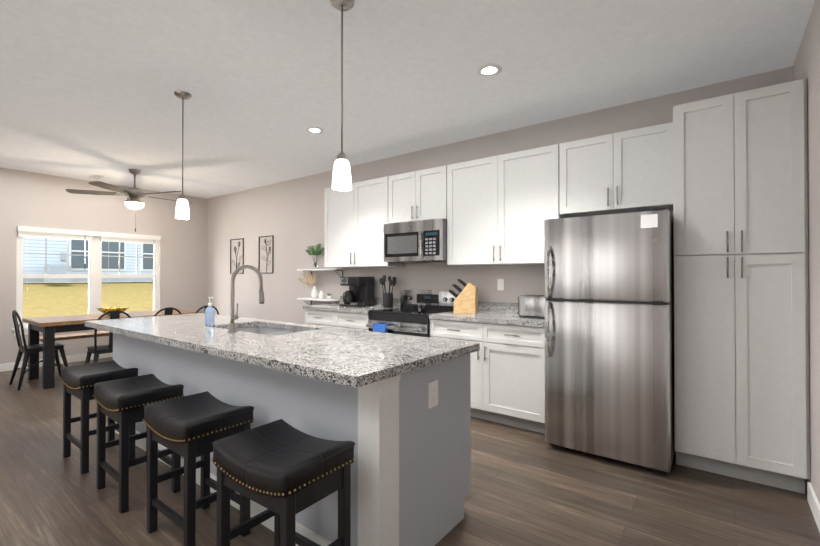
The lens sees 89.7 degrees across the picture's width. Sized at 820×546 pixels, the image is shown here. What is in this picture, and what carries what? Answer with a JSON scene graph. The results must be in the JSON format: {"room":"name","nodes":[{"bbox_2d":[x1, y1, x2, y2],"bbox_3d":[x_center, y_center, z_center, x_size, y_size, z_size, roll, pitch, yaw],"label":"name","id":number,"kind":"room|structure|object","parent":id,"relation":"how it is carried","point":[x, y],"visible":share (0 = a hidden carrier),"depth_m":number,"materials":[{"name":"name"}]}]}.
{"room":"kitchen","nodes":[
{"label":"kitchen","id":0,"kind":"room"},
{"bbox_2d":[0,168,207,363],"bbox_3d":[-5.766,-0.048,5.325,0.120,2.750,6.260,0,-1,37],"label":"wall","id":1,"kind":"structure","parent":0,"point":[29,199],"depth_m":6.38,"materials":[{"name":"paint"}]},
{"bbox_2d":[0,353,112,371],"bbox_3d":[-5.708,1.274,5.276,0.014,0.105,6.248,0,-1,37],"label":"baseboard","id":2,"kind":"structure","parent":1,"relation":"attached to","point":[80,357],"depth_m":6.11,"materials":[{"name":"white wood"}]},
{"bbox_2d":[12,232,158,335],"bbox_3d":[-4.894,0.110,6.420,0.125,1.510,1.900,0,-1,37],"label":"window","id":3,"kind":"structure","parent":1,"relation":"in","point":[94,275],"depth_m":6.39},
{"bbox_2d":[23,238,87,273],"bbox_3d":[-5.208,-0.275,6.087,0.008,0.579,0.749,0,-1,37],"label":"window grille","id":4,"kind":"object","parent":3,"relation":"attached to","point":[68,254],"depth_m":6.06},
{"bbox_2d":[17,226,160,290],"bbox_3d":[-4.871,-0.194,6.404,0.060,0.898,1.808,0,-1,37],"label":"window blinds","id":5,"kind":"object","parent":3,"relation":"attached to","point":[27,232],"visible":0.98,"depth_m":6.24,"materials":[{"name":"white"}]},
{"bbox_2d":[102,242,152,273],"bbox_3d":[-4.656,-0.269,6.816,0.008,0.579,0.749,0,-1,37],"label":"window grille","id":6,"kind":"object","parent":3,"relation":"attached to","point":[119,256],"depth_m":6.91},
{"bbox_2d":[0,0,814,198],"bbox_3d":[-2.470,-1.492,2.838,8.390,0.100,6.500,0,-1,37],"label":"ceiling","id":7,"kind":"structure","parent":0,"point":[88,87],"depth_m":2.96,"materials":[{"name":"paint"}]},
{"bbox_2d":[87,174,105,178],"bbox_3d":[-4.592,-1.413,6.039,0.300,0.009,0.160,0,-1,37],"label":"ceiling vent","id":8,"kind":"object","parent":7,"relation":"in","point":[96,176],"visible":1,"depth_m":6.02,"materials":[{"name":"white metal"}]},
{"bbox_2d":[66,169,189,231],"bbox_3d":[-3.765,-0.992,5.731,1.486,0.854,1.437,0,-1,37],"label":"ceiling fan","id":9,"kind":"object","parent":7,"relation":"hanging from","point":[134,195],"visible":1,"depth_m":5.58,"materials":[{"name":"brown wood"}]},
{"bbox_2d":[174,91,191,218],"bbox_3d":[-1.826,-0.937,3.312,0.128,1.002,0.128,0,-1,37],"label":"pendant light","id":10,"kind":"object","parent":7,"relation":"hanging from","point":[182,209],"visible":1,"depth_m":3.29,"materials":[{"name":"white glass"}]},
{"bbox_2d":[306,127,323,132],"bbox_3d":[-0.952,-1.428,4.122,0.176,0.008,0.176,0,-1,37],"label":"recessed light","id":11,"kind":"object","parent":7,"relation":"in","point":[314,130],"visible":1,"depth_m":4.12,"materials":[{"name":"white"}]},
{"bbox_2d":[330,0,353,190],"bbox_3d":[-0.361,-0.946,2.190,0.128,1.002,0.128,0,-1,37],"label":"pendant light","id":12,"kind":"object","parent":7,"relation":"hanging from","point":[341,179],"visible":1,"depth_m":2.17,"materials":[{"name":"white glass"}]},
{"bbox_2d":[477,64,501,76],"bbox_3d":[0.562,-1.437,2.924,0.176,0.008,0.176,0,-1,37],"label":"recessed light","id":13,"kind":"object","parent":7,"relation":"in","point":[486,70],"visible":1,"depth_m":2.92,"materials":[{"name":"white"}]},
{"bbox_2d":[0,357,819,545],"bbox_3d":[-2.470,1.358,2.817,8.390,0.100,6.500,0,-1,37],"label":"floor","id":14,"kind":"structure","parent":0,"point":[530,488],"depth_m":2.36,"materials":[{"name":"brown wood"}]},
{"bbox_2d":[9,310,67,389],"bbox_3d":[-4.437,0.879,4.960,0.456,0.896,0.498,0,-1,37],"label":"dining chair","id":15,"kind":"object","parent":14,"relation":"on","point":[26,350],"visible":0.94,"depth_m":4.85,"materials":[{"name":"black metal"}]},
{"bbox_2d":[39,331,108,341],"bbox_3d":[-4.482,1.097,6.000,0.340,0.470,1.400,0,-1,37],"label":"bench","id":16,"kind":"object","parent":14,"relation":"on","point":[78,335],"visible":0.19,"depth_m":5.69,"materials":[{"name":"brown wood"}]},
{"bbox_2d":[60,360,137,473],"bbox_3d":[-2.207,0.989,2.927,0.474,0.638,0.346,0,-1,37],"label":"bar stool","id":17,"kind":"object","parent":14,"relation":"on","point":[79,381],"visible":0.73,"depth_m":2.85,"materials":[{"name":"black paint"}]},
{"bbox_2d":[85,310,130,363],"bbox_3d":[-3.572,0.878,4.897,0.498,0.896,0.456,0,-1,41],"label":"dining chair","id":18,"kind":"object","parent":14,"relation":"on","point":[95,350],"visible":0.42,"depth_m":4.74,"materials":[{"name":"black metal"}]},
{"bbox_2d":[22,310,200,388],"bbox_3d":[-3.952,0.949,5.599,0.870,0.760,1.800,0,-1,37],"label":"dining table","id":19,"kind":"object","parent":14,"relation":"on","point":[48,327],"visible":0.58,"depth_m":4.93,"materials":[{"name":"brown wood"}]},
{"bbox_2d":[96,307,129,315],"bbox_3d":[-3.973,0.517,5.518,0.380,0.102,0.380,0,-1,37],"label":"fruit bowl","id":20,"kind":"object","parent":19,"relation":"on","point":[106,309],"visible":0.54,"depth_m":5.46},
{"bbox_2d":[93,374,184,513],"bbox_3d":[-1.638,0.986,2.486,0.474,0.638,0.346,0,-1,39],"label":"bar stool","id":21,"kind":"object","parent":14,"relation":"on","point":[123,402],"visible":0.9,"depth_m":2.40,"materials":[{"name":"black leather"}]},
{"bbox_2d":[154,307,180,315],"bbox_3d":[-3.234,0.882,5.344,0.498,0.896,0.456,0,-1,37],"label":"dining chair","id":22,"kind":"object","parent":14,"relation":"on","point":[168,310],"visible":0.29,"depth_m":5.20,"materials":[{"name":"black metal"}]},
{"bbox_2d":[143,391,253,545],"bbox_3d":[-1.062,0.983,2.070,0.474,0.638,0.346,0,-1,37],"label":"bar stool","id":23,"kind":"object","parent":14,"relation":"on","point":[190,428],"visible":1,"depth_m":1.99,"materials":[{"name":"black leather"}]},
{"bbox_2d":[195,305,218,314],"bbox_3d":[-2.944,0.885,5.727,0.498,0.896,0.456,0,-1,33],"label":"dining chair","id":24,"kind":"object","parent":14,"relation":"on","point":[206,306],"visible":0.19,"depth_m":5.57,"materials":[{"name":"black metal"}]},
{"bbox_2d":[211,419,354,545],"bbox_3d":[-0.498,0.979,1.622,0.474,0.638,0.346,0,-1,36],"label":"bar stool","id":25,"kind":"object","parent":14,"relation":"on","point":[283,472],"visible":1,"depth_m":1.56,"materials":[{"name":"black leather"}]},
{"bbox_2d":[105,317,472,545],"bbox_3d":[-1.097,0.868,2.846,3.008,0.880,0.780,0,-1,37],"label":"kitchen island","id":26,"kind":"object","parent":14,"relation":"on","point":[395,409],"depth_m":1.97,"materials":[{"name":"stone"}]},
{"bbox_2d":[85,325,479,388],"bbox_3d":[-1.134,0.428,2.807,3.080,0.001,0.954,0,-1,37],"label":"countertop edge","id":27,"kind":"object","parent":26,"relation":"on","point":[347,379],"depth_m":1.90,"materials":[{"name":"grey stone"}]},
{"bbox_2d":[205,297,213,325],"bbox_3d":[-1.490,0.283,3.073,0.077,0.212,0.064,0,-1,37],"label":"soap dispenser","id":28,"kind":"object","parent":27,"relation":"on","point":[209,315],"visible":1,"depth_m":3.05,"materials":[{"name":"plastic"}]},
{"bbox_2d":[227,265,264,332],"bbox_3d":[-1.078,0.166,2.758,0.111,0.442,0.264,0,-1,37],"label":"faucet","id":29,"kind":"object","parent":27,"relation":"on","point":[232,327],"visible":1,"depth_m":2.69,"materials":[{"name":"silver metal"}]},
{"bbox_2d":[236,326,299,335],"bbox_3d":[-1.044,0.536,2.941,0.864,0.210,0.484,0,-1,37],"label":"sink","id":30,"kind":"object","parent":27,"relation":"in","point":[264,330],"visible":0.02,"depth_m":3.27,"materials":[{"name":"metal"}]},
{"bbox_2d":[305,309,369,330],"bbox_3d":[-0.676,0.885,4.991,1.068,0.880,0.627,0,-1,37],"label":"base cabinet","id":31,"kind":"object","parent":14,"relation":"on","point":[357,321],"depth_m":4.72,"materials":[{"name":"paint"}]},
{"bbox_2d":[303,296,544,326],"bbox_3d":[0.075,0.370,4.416,3.015,0.140,0.642,0,-1,37],"label":"countertop","id":32,"kind":"structure","parent":31,"relation":"on","point":[498,313],"depth_m":4.07,"materials":[{"name":"stone"}]},
{"bbox_2d":[339,277,373,306],"bbox_3d":[-0.656,0.224,5.053,0.310,0.360,0.317,0,-1,37],"label":"coffee maker","id":33,"kind":"object","parent":32,"relation":"on","point":[360,293],"visible":1,"depth_m":5.00,"materials":[{"name":"black plastic"}]},
{"bbox_2d":[379,275,395,307],"bbox_3d":[-0.255,0.215,4.825,0.228,0.375,0.148,0,-1,37],"label":"utensil holder","id":34,"kind":"object","parent":32,"relation":"on","point":[387,300],"visible":1,"depth_m":4.77,"materials":[{"name":"black plastic"}]},
{"bbox_2d":[449,278,477,313],"bbox_3d":[0.527,0.225,4.142,0.283,0.343,0.144,0,0,19],"label":"knife block","id":35,"kind":"object","parent":32,"relation":"on","point":[466,300],"visible":1,"depth_m":4.07,"materials":[{"name":"brown wood"}]},
{"bbox_2d":[517,295,545,318],"bbox_3d":[1.115,0.295,3.653,0.304,0.196,0.170,0,-1,37],"label":"toaster","id":36,"kind":"object","parent":32,"relation":"on","point":[531,306],"visible":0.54,"depth_m":3.59,"materials":[{"name":"silver metal"}]},
{"bbox_2d":[366,290,459,337],"bbox_3d":[0.034,0.757,4.391,0.774,1.125,0.702,0,-1,37],"label":"range","id":37,"kind":"object","parent":14,"relation":"on","point":[406,318],"visible":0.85,"depth_m":4.34,"materials":[{"name":"silver metal"}]},
{"bbox_2d":[373,323,387,332],"bbox_3d":[-0.304,0.670,4.223,0.170,0.297,0.045,0,-1,37],"label":"towel","id":38,"kind":"object","parent":37,"relation":"hanging from","point":[377,327],"visible":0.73,"depth_m":4.20,"materials":[{"name":"blue fabric"}]},
{"bbox_2d":[418,304,425,312],"bbox_3d":[0.119,0.355,4.175,0.083,0.088,0.034,0,0,13],"label":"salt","id":39,"kind":"object","parent":37,"relation":"on","point":[423,308],"visible":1,"depth_m":4.16,"materials":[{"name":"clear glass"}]},
{"bbox_2d":[430,319,544,433],"bbox_3d":[0.826,0.876,3.853,1.123,0.880,0.627,0,-1,37],"label":"base cabinet","id":40,"kind":"object","parent":14,"relation":"on","point":[507,364],"depth_m":3.49,"materials":[{"name":"paint"}]},
{"bbox_2d":[544,207,674,473],"bbox_3d":[1.537,0.446,3.128,0.794,1.728,0.854,0,-1,37],"label":"refrigerator","id":41,"kind":"object","parent":14,"relation":"on","point":[609,333],"visible":1,"depth_m":2.81,"materials":[{"name":"silver metal"}]},
{"bbox_2d":[673,79,809,493],"bbox_3d":[2.203,0.092,2.795,0.657,2.430,0.660,0,-1,37],"label":"pantry cabinet","id":42,"kind":"object","parent":14,"relation":"on","point":[741,291],"visible":1,"depth_m":2.54,"materials":[{"name":"paint"}]},
{"bbox_2d":[207,66,792,323],"bbox_3d":[-0.544,-0.048,5.370,8.390,2.750,0.120,0,-1,37],"label":"wall","id":43,"kind":"structure","parent":0,"point":[288,215],"depth_m":5.67,"materials":[{"name":"paint"}]},
{"bbox_2d":[230,238,243,273],"bbox_3d":[-3.002,-0.289,7.144,0.410,0.600,0.012,0,-1,37],"label":"wall art","id":44,"kind":"object","parent":43,"relation":"attached to","point":[237,254],"visible":0.85,"depth_m":7.14,"materials":[{"name":"black metal"}]},
{"bbox_2d":[258,235,272,272],"bbox_3d":[-2.317,-0.293,6.625,0.390,0.600,0.012,0,-1,37],"label":"wall art","id":45,"kind":"object","parent":43,"relation":"attached to","point":[266,252],"visible":0.96,"depth_m":6.61,"materials":[{"name":"black metal"}]},
{"bbox_2d":[297,269,346,304],"bbox_3d":[-1.223,0.220,5.680,0.810,0.550,0.197,0,-1,37],"label":"floating shelves","id":46,"kind":"object","parent":43,"relation":"attached to","point":[323,299],"visible":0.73,"depth_m":5.61,"materials":[{"name":"white wood"}]},
{"bbox_2d":[298,272,317,297],"bbox_3d":[-1.454,0.172,5.857,0.400,0.366,0.102,0,-1,37],"label":"vase","id":47,"kind":"object","parent":46,"relation":"on","point":[312,281],"visible":1,"depth_m":5.76,"materials":[{"name":"white ceramic"}]},
{"bbox_2d":[305,244,323,268],"bbox_3d":[-1.335,-0.230,5.767,0.357,0.350,0.164,0,-1,37],"label":"vase","id":48,"kind":"object","parent":46,"relation":"on","point":[316,251],"visible":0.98,"depth_m":5.74,"materials":[{"name":"clear glass"}]},
{"bbox_2d":[324,176,404,267],"bbox_3d":[-0.557,-0.585,5.107,1.139,1.020,0.317,0,-1,37],"label":"upper cabinet","id":49,"kind":"object","parent":43,"relation":"attached to","point":[355,219],"depth_m":4.96,"materials":[{"name":"paint"}]},
{"bbox_2d":[392,165,447,222],"bbox_3d":[0.158,-0.825,4.566,0.778,0.548,0.317,0,-1,37],"label":"upper cabinet","id":50,"kind":"object","parent":43,"relation":"attached to","point":[421,194],"depth_m":4.41,"materials":[{"name":"paint"}]},
{"bbox_2d":[384,218,446,262],"bbox_3d":[0.122,-0.334,4.515,0.770,0.430,0.437,0,-1,37],"label":"over-the-range microwave","id":51,"kind":"object","parent":50,"relation":"attached to","point":[422,241],"visible":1,"depth_m":4.33,"materials":[{"name":"silver metal"}]},
{"bbox_2d":[497,279,503,289],"bbox_3d":[0.920,0.118,4.179,0.072,0.116,0.007,0,-1,37],"label":"electrical outlet plate","id":52,"kind":"object","parent":43,"relation":"attached to","point":[500,284],"visible":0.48,"depth_m":4.17,"materials":[{"name":"plastic"}]},
{"bbox_2d":[444,142,571,265],"bbox_3d":[0.919,-0.593,3.988,1.254,1.020,0.317,0,-1,37],"label":"upper cabinet","id":53,"kind":"object","parent":43,"relation":"attached to","point":[497,210],"depth_m":3.82,"materials":[{"name":"paint"}]},
{"bbox_2d":[568,122,672,216],"bbox_3d":[1.706,-0.805,3.393,0.842,0.605,0.317,0,-1,37],"label":"upper cabinet","id":54,"kind":"object","parent":43,"relation":"attached to","point":[629,171],"depth_m":3.23,"materials":[{"name":"paint"}]},
{"bbox_2d":[793,0,819,502],"bbox_3d":[0.826,-0.086,0.330,0.120,2.750,6.260,0,-1,37],"label":"wall","id":55,"kind":"structure","parent":0,"point":[806,65],"depth_m":2.25,"materials":[{"name":"paint"}]},
{"bbox_2d":[807,482,819,531],"bbox_3d":[0.586,1.235,0.119,0.014,0.105,5.630,0,-1,37],"label":"baseboard","id":56,"kind":"structure","parent":55,"relation":"attached to","point":[813,502],"depth_m":2.21,"materials":[{"name":"white wood"}]},
{"label":"outside","id":57,"kind":"structure","parent":0,"visible":0},
{"bbox_2d":[23,282,152,317],"bbox_3d":[-8.336,1.141,15.758,16.570,1.430,75.000,0,-1,37],"label":"lawn","id":58,"kind":"structure","parent":57,"point":[51,299],"depth_m":15.21,"materials":[{"name":"yellow plant"}]},
{"bbox_2d":[23,237,152,282],"bbox_3d":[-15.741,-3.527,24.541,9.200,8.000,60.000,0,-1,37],"label":"neighbouring house","id":59,"kind":"structure","parent":58,"relation":"on","point":[56,264],"depth_m":19.19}
]}

